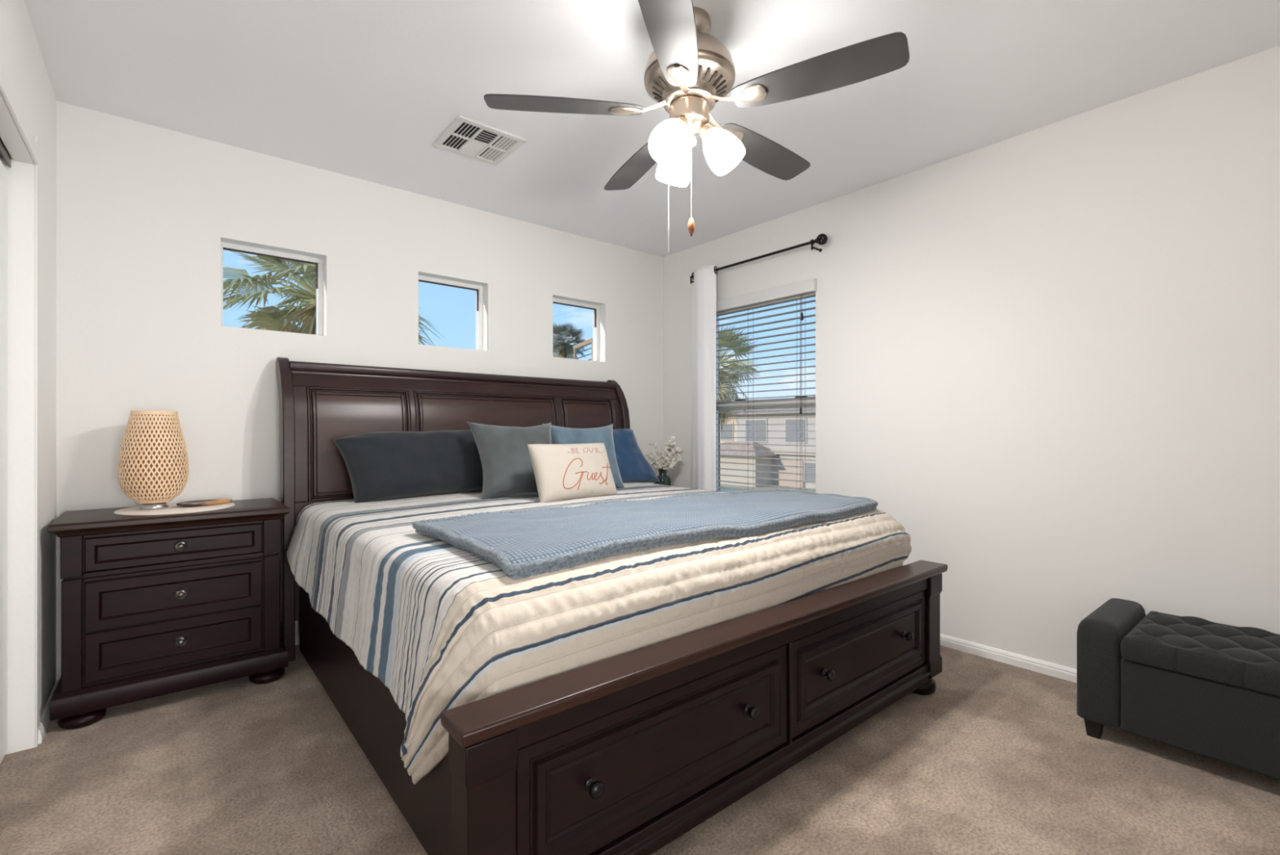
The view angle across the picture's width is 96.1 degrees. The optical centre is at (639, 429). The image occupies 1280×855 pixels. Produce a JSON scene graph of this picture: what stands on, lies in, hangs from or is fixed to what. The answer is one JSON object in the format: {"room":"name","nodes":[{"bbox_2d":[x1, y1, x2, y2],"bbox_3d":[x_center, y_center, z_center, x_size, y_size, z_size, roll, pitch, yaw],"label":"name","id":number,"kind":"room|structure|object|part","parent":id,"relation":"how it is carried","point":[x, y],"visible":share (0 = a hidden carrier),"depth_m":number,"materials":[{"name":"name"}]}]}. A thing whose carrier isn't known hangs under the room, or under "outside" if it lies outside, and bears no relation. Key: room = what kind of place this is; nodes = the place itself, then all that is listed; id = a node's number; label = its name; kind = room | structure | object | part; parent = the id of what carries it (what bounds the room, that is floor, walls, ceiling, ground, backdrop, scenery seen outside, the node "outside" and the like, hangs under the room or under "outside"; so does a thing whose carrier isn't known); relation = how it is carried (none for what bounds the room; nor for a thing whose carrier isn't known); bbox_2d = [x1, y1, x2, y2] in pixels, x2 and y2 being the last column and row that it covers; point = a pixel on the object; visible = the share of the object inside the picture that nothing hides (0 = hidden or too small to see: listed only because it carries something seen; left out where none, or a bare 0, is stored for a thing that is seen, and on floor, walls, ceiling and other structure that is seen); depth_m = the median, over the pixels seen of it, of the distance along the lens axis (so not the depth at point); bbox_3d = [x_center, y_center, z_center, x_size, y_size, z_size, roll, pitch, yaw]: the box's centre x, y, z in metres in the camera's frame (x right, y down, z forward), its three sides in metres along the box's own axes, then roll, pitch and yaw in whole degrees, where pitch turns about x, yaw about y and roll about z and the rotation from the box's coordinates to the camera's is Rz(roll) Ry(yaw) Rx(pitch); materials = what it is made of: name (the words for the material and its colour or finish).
{"room":"bedroom","nodes":[
{"label":"bedroom","id":0,"kind":"room"},
{"bbox_2d":[0,0,56,754],"bbox_3d":[-1.389,-0.135,0.560,0.750,2.440,4.077,0,0,-40],"label":"wall","id":1,"kind":"structure","parent":0,"point":[21,59],"depth_m":1.95,"materials":[{"name":"white paint"}]},
{"bbox_2d":[0,160,7,764],"bbox_3d":[-1.604,0.102,1.288,0.028,1.935,1.631,0,0,-40],"label":"door","id":2,"kind":"structure","parent":1,"relation":"in","point":[3,172],"depth_m":1.87,"materials":[{"name":"white wood"}]},
{"bbox_2d":[0,137,11,167],"bbox_3d":[-1.117,-0.897,0.687,0.060,0.035,3.185,0,0,-40],"label":"trim","id":3,"kind":"structure","parent":1,"relation":"attached to","point":[4,153],"depth_m":1.87,"materials":[{"name":"white paint"}]},
{"bbox_2d":[0,60,38,164],"bbox_3d":[-1.067,-0.936,0.727,0.062,0.062,3.181,0,0,-40],"label":"trim","id":4,"kind":"structure","parent":1,"relation":"attached to","point":[16,135],"depth_m":1.75,"materials":[{"name":"white paint"}]},
{"bbox_2d":[35,136,39,746],"bbox_3d":[-2.086,0.040,1.992,0.006,2.090,0.064,0,0,-40],"label":"trim","id":5,"kind":"structure","parent":1,"relation":"attached to","point":[37,166],"depth_m":1.97,"materials":[{"name":"white"}]},
{"bbox_2d":[38,681,58,743],"bbox_3d":[-2.232,1.058,2.174,0.014,0.054,0.487,0,0,-40],"label":"baseboard","id":6,"kind":"structure","parent":1,"relation":"attached to","point":[45,720],"depth_m":2.08,"materials":[{"name":"white"}]},
{"bbox_2d":[56,100,663,679],"bbox_3d":[-1.389,-0.135,3.295,4.245,2.440,0.130,0,0,-40],"label":"wall","id":7,"kind":"structure","parent":0,"point":[144,211],"depth_m":2.78,"materials":[{"name":"white paint"}]},
{"bbox_2d":[56,632,299,681],"bbox_3d":[-1.110,1.058,3.433,3.350,0.054,0.014,0,0,-40],"label":"baseboard","id":8,"kind":"structure","parent":7,"relation":"attached to","point":[297,634],"depth_m":2.91,"materials":[{"name":"white"}]},
{"bbox_2d":[220,241,323,335],"bbox_3d":[-1.873,-0.701,2.938,0.448,0.419,0.050,0,0,-40],"label":"window","id":9,"kind":"structure","parent":7,"relation":"in","point":[318,262],"depth_m":2.97,"materials":[{"name":"white plastic"}]},
{"bbox_2d":[418,275,482,350],"bbox_3d":[-1.173,-0.701,3.519,0.427,0.419,0.050,0,0,-40],"label":"window","id":10,"kind":"structure","parent":7,"relation":"in","point":[478,289],"depth_m":3.62,"materials":[{"name":"white plastic"}]},
{"bbox_2d":[552,297,599,360],"bbox_3d":[-0.482,-0.701,4.094,0.440,0.419,0.050,0,0,-40],"label":"window","id":11,"kind":"structure","parent":7,"relation":"in","point":[595,308],"depth_m":4.20,"materials":[{"name":"white plastic"}]},
{"bbox_2d":[0,644,1279,854],"bbox_3d":[-0.045,1.185,1.677,4.245,0.200,4.337,0,0,-40],"label":"floor","id":12,"kind":"structure","parent":0,"point":[1000,758],"depth_m":1.74,"materials":[{"name":"beige carpet"}]},
{"bbox_2d":[47,497,289,728],"bbox_3d":[-1.946,0.710,2.433,0.739,0.750,0.450,0,0,-40],"label":"nightstand","id":13,"kind":"object","parent":12,"relation":"on","point":[153,606],"visible":0.99,"depth_m":2.26,"materials":[{"name":"brown wood"}]},
{"bbox_3d":[-1.947,0.988,2.433,0.727,0.082,0.439,0,0,-40],"label":"moulding","id":14,"kind":"part","parent":13,"relation":"part of","materials":[{"name":"brown wood"}]},
{"bbox_3d":[-1.833,0.843,2.292,0.549,0.180,0.016,0,0,-40],"label":"drawer","id":15,"kind":"part","parent":13,"relation":"part of","materials":[{"name":"brown wood"}]},
{"bbox_3d":[-1.833,0.655,2.292,0.549,0.184,0.016,0,0,-40],"label":"drawer","id":16,"kind":"part","parent":13,"relation":"part of","materials":[{"name":"brown wood"}]},
{"bbox_3d":[-1.833,0.462,2.292,0.549,0.122,0.016,0,0,-40],"label":"drawer","id":17,"kind":"part","parent":13,"relation":"part of","materials":[{"name":"brown wood"}]},
{"bbox_2d":[113,502,235,515],"bbox_3d":[-1.968,0.332,2.447,0.400,0.005,0.400,0,0,-40],"label":"placemat","id":18,"kind":"object","parent":13,"relation":"on","point":[173,508],"visible":0.71,"depth_m":2.37,"materials":[{"name":"beige"}]},
{"bbox_2d":[117,409,188,510],"bbox_3d":[-2.032,0.125,2.407,0.228,0.409,0.227,0,0,12],"label":"table lamp","id":19,"kind":"object","parent":18,"relation":"on","point":[153,468],"visible":1,"depth_m":2.34,"materials":[{"name":"beige wicker"}]},
{"bbox_2d":[176,498,231,506],"bbox_3d":[-1.910,0.321,2.526,0.201,0.017,0.128,0,0,-40],"label":"dish","id":20,"kind":"object","parent":18,"relation":"on","point":[213,501],"visible":1,"depth_m":2.51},
{"bbox_3d":[-1.825,0.843,2.287,0.042,0.042,0.024,0,0,-40],"label":"knob","id":21,"kind":"part","parent":13,"relation":"part of","materials":[{"name":"grey metal"}]},
{"bbox_3d":[-1.825,0.655,2.287,0.042,0.042,0.024,0,0,-40],"label":"knob","id":22,"kind":"part","parent":13,"relation":"part of","materials":[{"name":"grey metal"}]},
{"bbox_3d":[-1.825,0.462,2.287,0.042,0.042,0.024,0,0,-40],"label":"knob","id":23,"kind":"part","parent":13,"relation":"part of","materials":[{"name":"grey metal"}]},
{"bbox_2d":[275,356,947,854],"bbox_3d":[-0.264,0.363,2.622,2.094,1.443,2.322,0,0,-40],"label":"bed","id":24,"kind":"object","parent":12,"relation":"on","point":[629,753],"visible":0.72,"depth_m":1.65,"materials":[{"name":"brown wood"}]},
{"bbox_3d":[-1.714,0.363,2.778,0.049,1.443,0.228,0,0,-40],"label":"post","id":25,"kind":"part","parent":24,"relation":"part of","materials":[{"name":"brown wood"}]},
{"bbox_3d":[-1.433,0.066,2.947,0.482,0.558,0.082,0,0,-40],"label":"panel moulding","id":26,"kind":"part","parent":24,"relation":"part of","materials":[{"name":"brown wood"}]},
{"bbox_3d":[-1.431,0.066,2.945,0.406,0.482,0.061,0,0,-40],"label":"panel","id":27,"kind":"part","parent":24,"relation":"part of","materials":[{"name":"brown wood"}]},
{"bbox_3d":[-0.965,0.844,1.967,0.030,0.398,2.000,0,0,-40],"label":"rail","id":28,"kind":"part","parent":24,"relation":"part of","materials":[{"name":"brown wood"}]},
{"bbox_3d":[-0.952,-0.300,3.447,1.984,0.071,0.074,0,0,-40],"label":"cap rail","id":29,"kind":"part","parent":24,"relation":"part of","materials":[{"name":"brown wood"}]},
{"bbox_3d":[-0.920,0.309,3.407,1.984,1.192,0.137,0,0,-40],"label":"headboard","id":30,"kind":"part","parent":24,"relation":"part of","materials":[{"name":"brown wood"}]},
{"bbox_3d":[-0.314,0.804,1.149,0.108,0.412,0.088,0,0,-40],"label":"post","id":31,"kind":"part","parent":24,"relation":"part of","materials":[{"name":"brown wood"}]},
{"bbox_3d":[-0.882,0.066,3.406,0.893,0.558,0.082,0,0,-40],"label":"panel moulding","id":32,"kind":"part","parent":24,"relation":"part of","materials":[{"name":"brown wood"}]},
{"bbox_3d":[-0.879,0.066,3.403,0.817,0.482,0.061,0,0,-40],"label":"panel","id":33,"kind":"part","parent":24,"relation":"part of","materials":[{"name":"brown wood"}]},
{"bbox_3d":[-0.353,0.066,3.845,0.420,0.558,0.082,0,0,-40],"label":"panel moulding","id":34,"kind":"part","parent":24,"relation":"part of","materials":[{"name":"brown wood"}]},
{"bbox_3d":[-0.351,0.066,3.842,0.344,0.482,0.061,0,0,-40],"label":"panel","id":35,"kind":"part","parent":24,"relation":"part of","materials":[{"name":"brown wood"}]},
{"bbox_3d":[-0.100,0.793,1.274,0.036,0.036,0.037,0,0,-40],"label":"knob","id":36,"kind":"part","parent":24,"relation":"part of","materials":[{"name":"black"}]},
{"bbox_3d":[-0.155,0.363,4.073,0.052,1.443,0.228,0,0,-40],"label":"post","id":37,"kind":"part","parent":24,"relation":"part of","materials":[{"name":"brown wood"}]},
{"bbox_3d":[0.094,0.799,1.463,0.910,0.300,0.022,0,0,-40],"label":"drawer","id":38,"kind":"part","parent":24,"relation":"part of","materials":[{"name":"brown wood"}]},
{"bbox_3d":[0.438,0.791,1.778,1.855,0.387,0.075,0,0,-40],"label":"footboard","id":39,"kind":"part","parent":24,"relation":"part of","materials":[{"name":"brown wood"}]},
{"bbox_3d":[0.315,0.793,1.619,0.036,0.036,0.037,0,0,-40],"label":"knob","id":40,"kind":"part","parent":24,"relation":"part of","materials":[{"name":"black"}]},
{"bbox_3d":[0.446,0.998,1.768,1.855,0.050,0.070,0,0,-40],"label":"moulding","id":41,"kind":"part","parent":24,"relation":"part of","materials":[{"name":"brown wood"}]},
{"bbox_3d":[0.612,0.793,1.866,0.036,0.036,0.037,0,0,-40],"label":"knob","id":42,"kind":"part","parent":24,"relation":"part of","materials":[{"name":"black metal"}]},
{"bbox_3d":[0.808,0.799,2.056,0.915,0.300,0.022,0,0,-40],"label":"drawer","id":43,"kind":"part","parent":24,"relation":"part of","materials":[{"name":"brown wood"}]},
{"bbox_3d":[1.031,0.793,2.214,0.036,0.036,0.037,0,0,-40],"label":"knob","id":44,"kind":"part","parent":24,"relation":"part of","materials":[{"name":"black"}]},
{"bbox_3d":[1.193,0.804,2.401,0.108,0.412,0.088,0,0,-40],"label":"post","id":45,"kind":"part","parent":24,"relation":"part of","materials":[{"name":"brown wood"}]},
{"bbox_2d":[1076,597,1279,778],"bbox_3d":[2.072,0.875,1.777,0.471,0.420,1.085,0,0,-40],"label":"storage ottoman","id":46,"kind":"object","parent":12,"relation":"on","point":[1198,685],"visible":1,"depth_m":1.87,"materials":[{"name":"grey fabric"}]},
{"bbox_3d":[1.613,1.052,2.042,0.051,0.067,0.051,0,0,-40],"label":"leg","id":47,"kind":"part","parent":46,"relation":"part of","materials":[{"name":"black wood"}]},
{"bbox_3d":[1.767,0.843,2.149,0.465,0.354,0.122,0,0,-40],"label":"arm","id":48,"kind":"part","parent":46,"relation":"part of","materials":[{"name":"grey fabric"}]},
{"bbox_3d":[2.068,0.728,1.773,0.459,0.090,0.831,0,0,-40],"label":"tufted lid","id":49,"kind":"part","parent":46,"relation":"part of","materials":[{"name":"grey fabric"}]},
{"bbox_3d":[0.103,0.751,4.155,0.380,0.668,0.380,0,0,-40],"label":"side table","id":50,"kind":"object","parent":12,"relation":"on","visible":0},
{"bbox_2d":[645,435,684,485],"bbox_3d":[0.177,0.227,4.163,0.286,0.379,0.158,0,0,2],"label":"flower vase","id":51,"kind":"object","parent":50,"relation":"on","point":[667,462],"visible":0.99,"depth_m":4.14,"materials":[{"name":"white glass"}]},
{"bbox_2d":[24,0,1279,257],"bbox_3d":[-0.045,-1.455,1.677,4.245,0.200,4.337,0,0,-40],"label":"ceiling","id":52,"kind":"structure","parent":0,"point":[365,90],"depth_m":2.24,"materials":[{"name":"white paint"}]},
{"bbox_2d":[432,115,527,165],"bbox_3d":[-0.755,-1.350,2.704,0.325,0.010,0.325,0,0,-40],"label":"ceiling vent","id":53,"kind":"object","parent":52,"relation":"in","point":[465,136],"visible":1,"depth_m":2.69,"materials":[{"name":"white metal"}]},
{"bbox_2d":[484,0,909,251],"bbox_3d":[0.193,-0.970,1.945,1.236,0.769,1.280,0,0,-40],"label":"ceiling fan","id":54,"kind":"object","parent":52,"relation":"hanging from","point":[689,70],"visible":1,"depth_m":1.82,"materials":[{"name":"silver metal"}]},
{"bbox_3d":[-0.242,-1.050,1.863,0.507,0.034,0.136,0,0,-5],"label":"blade","id":55,"kind":"part","parent":54,"relation":"part of","materials":[{"name":"grey wood"}]},
{"bbox_3d":[-0.007,-1.050,2.282,0.136,0.034,0.507,0,0,-23],"label":"blade","id":56,"kind":"part","parent":54,"relation":"part of","materials":[{"name":"grey wood"}]},
{"bbox_3d":[0.084,-1.050,1.510,0.136,0.034,0.507,0,0,13],"label":"blade","id":57,"kind":"part","parent":54,"relation":"part of","materials":[{"name":"grey wood"}]},
{"bbox_3d":[0.094,-0.793,1.891,0.004,0.417,0.003,0,0,-40],"label":"pull chain","id":58,"kind":"part","parent":54,"relation":"part of","materials":[{"name":"silver metal"}]},
{"bbox_3d":[0.095,-0.920,1.819,0.138,0.149,0.122,0,0,-40],"label":"lamp shade","id":59,"kind":"part","parent":54,"relation":"part of","materials":[{"name":"white glass"}]},
{"bbox_3d":[0.122,-0.920,2.018,0.123,0.149,0.138,0,0,-40],"label":"lamp shade","id":60,"kind":"part","parent":54,"relation":"part of","materials":[{"name":"white glass"}]},
{"bbox_3d":[0.129,-0.992,1.864,0.059,0.063,0.055,0,0,-40],"label":"lamp arm","id":61,"kind":"part","parent":54,"relation":"part of","materials":[{"name":"white glass"}]},
{"bbox_3d":[0.166,-0.847,1.859,0.004,0.331,0.003,0,0,-40],"label":"pull chain","id":62,"kind":"part","parent":54,"relation":"part of","materials":[{"name":"silver metal"}]},
{"bbox_3d":[0.225,-0.992,1.902,0.056,0.063,0.056,0,0,-40],"label":"lamp arm","id":63,"kind":"part","parent":54,"relation":"part of","materials":[{"name":"white glass"}]},
{"bbox_3d":[0.281,-0.920,1.895,0.130,0.149,0.131,0,0,-40],"label":"lamp shade","id":64,"kind":"part","parent":54,"relation":"part of","materials":[{"name":"white glass"}]},
{"bbox_3d":[0.463,-1.050,2.189,0.508,0.034,0.139,0,0,-40],"label":"blade","id":65,"kind":"part","parent":54,"relation":"part of","materials":[{"name":"grey wood"}]},
{"bbox_3d":[0.520,-1.050,1.711,0.507,0.034,0.136,0,0,31],"label":"blade","id":66,"kind":"part","parent":54,"relation":"part of","materials":[{"name":"grey wood"}]},
{"bbox_2d":[663,45,1279,668],"bbox_3d":[1.580,-0.135,2.942,0.130,2.440,4.207,0,0,-40],"label":"wall","id":67,"kind":"structure","parent":0,"point":[1050,354],"depth_m":2.51,"materials":[{"name":"white paint"}]},
{"bbox_2d":[689,233,827,283],"bbox_3d":[0.741,-1.096,3.755,0.120,0.076,1.114,0,0,-40],"label":"curtain rod","id":68,"kind":"object","parent":67,"relation":"attached to","point":[824,240],"visible":0.98,"depth_m":3.50,"materials":[{"name":"brown metal"}]},
{"bbox_2d":[691,264,717,490],"bbox_3d":[0.429,-0.040,4.074,0.082,2.200,0.303,0,0,-36],"label":"curtain","id":69,"kind":"object","parent":68,"relation":"hanging from","point":[704,286],"visible":0.72,"depth_m":4.00,"materials":[{"name":"white fabric"}]},
{"bbox_2d":[715,316,815,493],"bbox_3d":[0.840,-0.193,3.900,0.063,1.355,0.945,0,0,-40],"label":"window","id":70,"kind":"structure","parent":67,"relation":"in","point":[797,399],"depth_m":3.98,"materials":[{"name":"white plastic"}]},
{"bbox_3d":[0.839,-0.173,3.898,0.058,0.064,0.885,0,0,-40],"label":"meeting rail","id":71,"kind":"part","parent":70,"relation":"part of","materials":[{"name":"white plastic"}]},
{"bbox_2d":[715,278,817,490],"bbox_3d":[0.771,-0.217,3.842,0.104,1.381,0.969,0,0,-40],"label":"window blind","id":72,"kind":"object","parent":70,"relation":"attached to","point":[804,289],"visible":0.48,"depth_m":3.77,"materials":[{"name":"white plastic"}]},
{"bbox_2d":[940,633,1076,682],"bbox_3d":[1.483,1.058,2.946,0.014,0.054,4.077,0,0,-40],"label":"baseboard","id":73,"kind":"structure","parent":67,"relation":"attached to","point":[1068,673],"depth_m":2.66,"materials":[{"name":"white"}]},
{"label":"outside","id":74,"kind":"structure","parent":0,"visible":0},
{"bbox_2d":[720,483,815,493],"bbox_3d":[12.897,4.385,62.719,180.000,0.300,200.000,0,0,-40],"label":"ground","id":75,"kind":"structure","parent":74,"point":[764,487],"depth_m":41.38,"materials":[{"name":"beige"}]},
{"bbox_2d":[222,250,448,345],"bbox_3d":[-5.846,0.033,10.381,4.006,8.404,3.922,0,0,-40],"label":"palm tree","id":76,"kind":"object","parent":75,"relation":"on","point":[265,318],"visible":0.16,"depth_m":9.95,"materials":[{"name":"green plant"}]},
{"bbox_2d":[552,321,587,359],"bbox_3d":[-4.079,-0.726,30.349,2.862,9.922,2.834,0,0,-12],"label":"palm tree","id":77,"kind":"object","parent":75,"relation":"on","point":[565,350],"visible":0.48,"depth_m":30.04,"materials":[{"name":"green plant"}]},
{"bbox_2d":[573,337,592,360],"bbox_3d":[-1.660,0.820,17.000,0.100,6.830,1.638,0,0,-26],"label":"roof railing","id":78,"kind":"object","parent":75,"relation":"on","point":[589,341],"visible":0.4,"depth_m":16.96,"materials":[{"name":"beige wood"}]},
{"bbox_3d":[-1.996,0.880,17.700,0.070,6.710,0.070,0,0,-40],"label":"post","id":79,"kind":"part","parent":78,"relation":"part of","materials":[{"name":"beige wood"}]},
{"bbox_2d":[720,409,746,443],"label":"window","id":80,"kind":"structure","parent":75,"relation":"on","point":[729,427],"depth_m":52.59,"materials":[{"name":"beige paint"}]},
{"bbox_3d":[7.956,0.185,52.893,0.040,1.400,1.400,0,0,-40],"label":"pane","id":81,"kind":"part","parent":80,"relation":"part of","materials":[{"name":"grey glass"}]},
{"bbox_2d":[720,395,815,488],"bbox_3d":[15.411,0.785,43.810,13.300,6.900,16.700,0,0,-40],"label":"house","id":82,"kind":"structure","parent":75,"relation":"on","point":[811,412],"depth_m":43.28,"materials":[{"name":"beige paint"}]},
{"bbox_3d":[9.097,0.060,45.260,0.040,1.650,2.000,0,0,-40],"label":"pane","id":83,"kind":"part","parent":82,"relation":"part of","materials":[{"name":"grey glass"}]},
{"bbox_3d":[11.050,3.260,42.917,0.150,1.950,2.700,0,0,-40],"label":"garage door","id":84,"kind":"part","parent":82,"relation":"part of","materials":[{"name":"beige"}]},
{"bbox_3d":[11.461,0.060,42.414,0.040,1.650,1.700,0,0,-40],"label":"pane","id":85,"kind":"part","parent":82,"relation":"part of","materials":[{"name":"grey glass"}]},
{"bbox_3d":[12.292,3.035,41.414,0.040,1.300,1.000,0,0,-40],"label":"pane","id":86,"kind":"part","parent":82,"relation":"part of","materials":[{"name":"grey glass"}]},
{"bbox_3d":[-0.246,0.571,2.600,1.855,0.283,1.885,0,0,-40],"label":"mattress","id":87,"kind":"object","parent":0,"visible":0},
{"bbox_2d":[286,482,911,783],"bbox_3d":[-0.222,0.599,2.583,2.124,0.540,1.965,0,0,-40],"label":"quilt","id":88,"kind":"object","parent":87,"relation":"on","point":[442,625],"visible":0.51,"depth_m":1.60,"materials":[{"name":"beige fabric"}]},
{"bbox_2d":[332,429,483,502],"bbox_3d":[-1.088,0.173,2.977,0.890,0.359,0.249,0,0,-40],"label":"bed pillow","id":89,"kind":"object","parent":88,"relation":"on","point":[380,465],"visible":0.7,"depth_m":2.83,"materials":[{"name":"black fabric"}]},
{"bbox_2d":[466,421,551,499],"bbox_3d":[-0.626,0.155,2.967,0.475,0.396,0.242,0,0,-35],"label":"throw cushion","id":90,"kind":"object","parent":88,"relation":"on","point":[504,452],"visible":0.76,"depth_m":2.87,"materials":[{"name":"fabric"}]},
{"bbox_2d":[527,442,617,502],"bbox_3d":[-0.320,0.204,2.827,0.472,0.274,0.170,0,0,-45],"label":"cushion","id":91,"kind":"object","parent":88,"relation":"on","point":[562,472],"visible":0.95,"depth_m":2.75,"materials":[{"name":"beige fabric"}]},
{"bbox_2d":[542,423,624,488],"bbox_3d":[-0.308,0.160,3.265,0.460,0.395,0.215,0,0,-34],"label":"throw cushion","id":92,"kind":"object","parent":88,"relation":"on","point":[559,435],"visible":0.4,"depth_m":3.26,"materials":[{"name":"teal fabric"}]},
{"bbox_2d":[613,428,660,482],"bbox_3d":[-0.296,0.172,3.607,0.999,0.360,0.257,0,0,-40],"label":"bed pillow","id":93,"kind":"object","parent":88,"relation":"on","point":[633,467],"visible":0.26,"depth_m":3.68,"materials":[{"name":"blue fabric"}]},
{"bbox_2d":[412,488,878,579],"bbox_3d":[0.145,0.324,2.181,1.770,0.078,0.740,0,0,-40],"label":"throw blanket","id":94,"kind":"object","parent":88,"relation":"on","point":[524,544],"visible":1,"depth_m":1.86,"materials":[{"name":"blue fabric"}]},
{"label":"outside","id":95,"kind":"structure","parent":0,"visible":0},
{"bbox_3d":[-8.640,4.223,44.826,10.000,0.015,200.000,0,0,-40],"label":"street","id":96,"kind":"object","parent":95,"visible":0},
{"bbox_2d":[718,324,760,489],"bbox_3d":[3.379,-0.299,25.385,4.817,9.068,4.357,0,0,-40],"label":"palm tree","id":97,"kind":"object","parent":96,"relation":"on","point":[722,390],"visible":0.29,"depth_m":25.11,"materials":[{"name":"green plant"}]}
]}

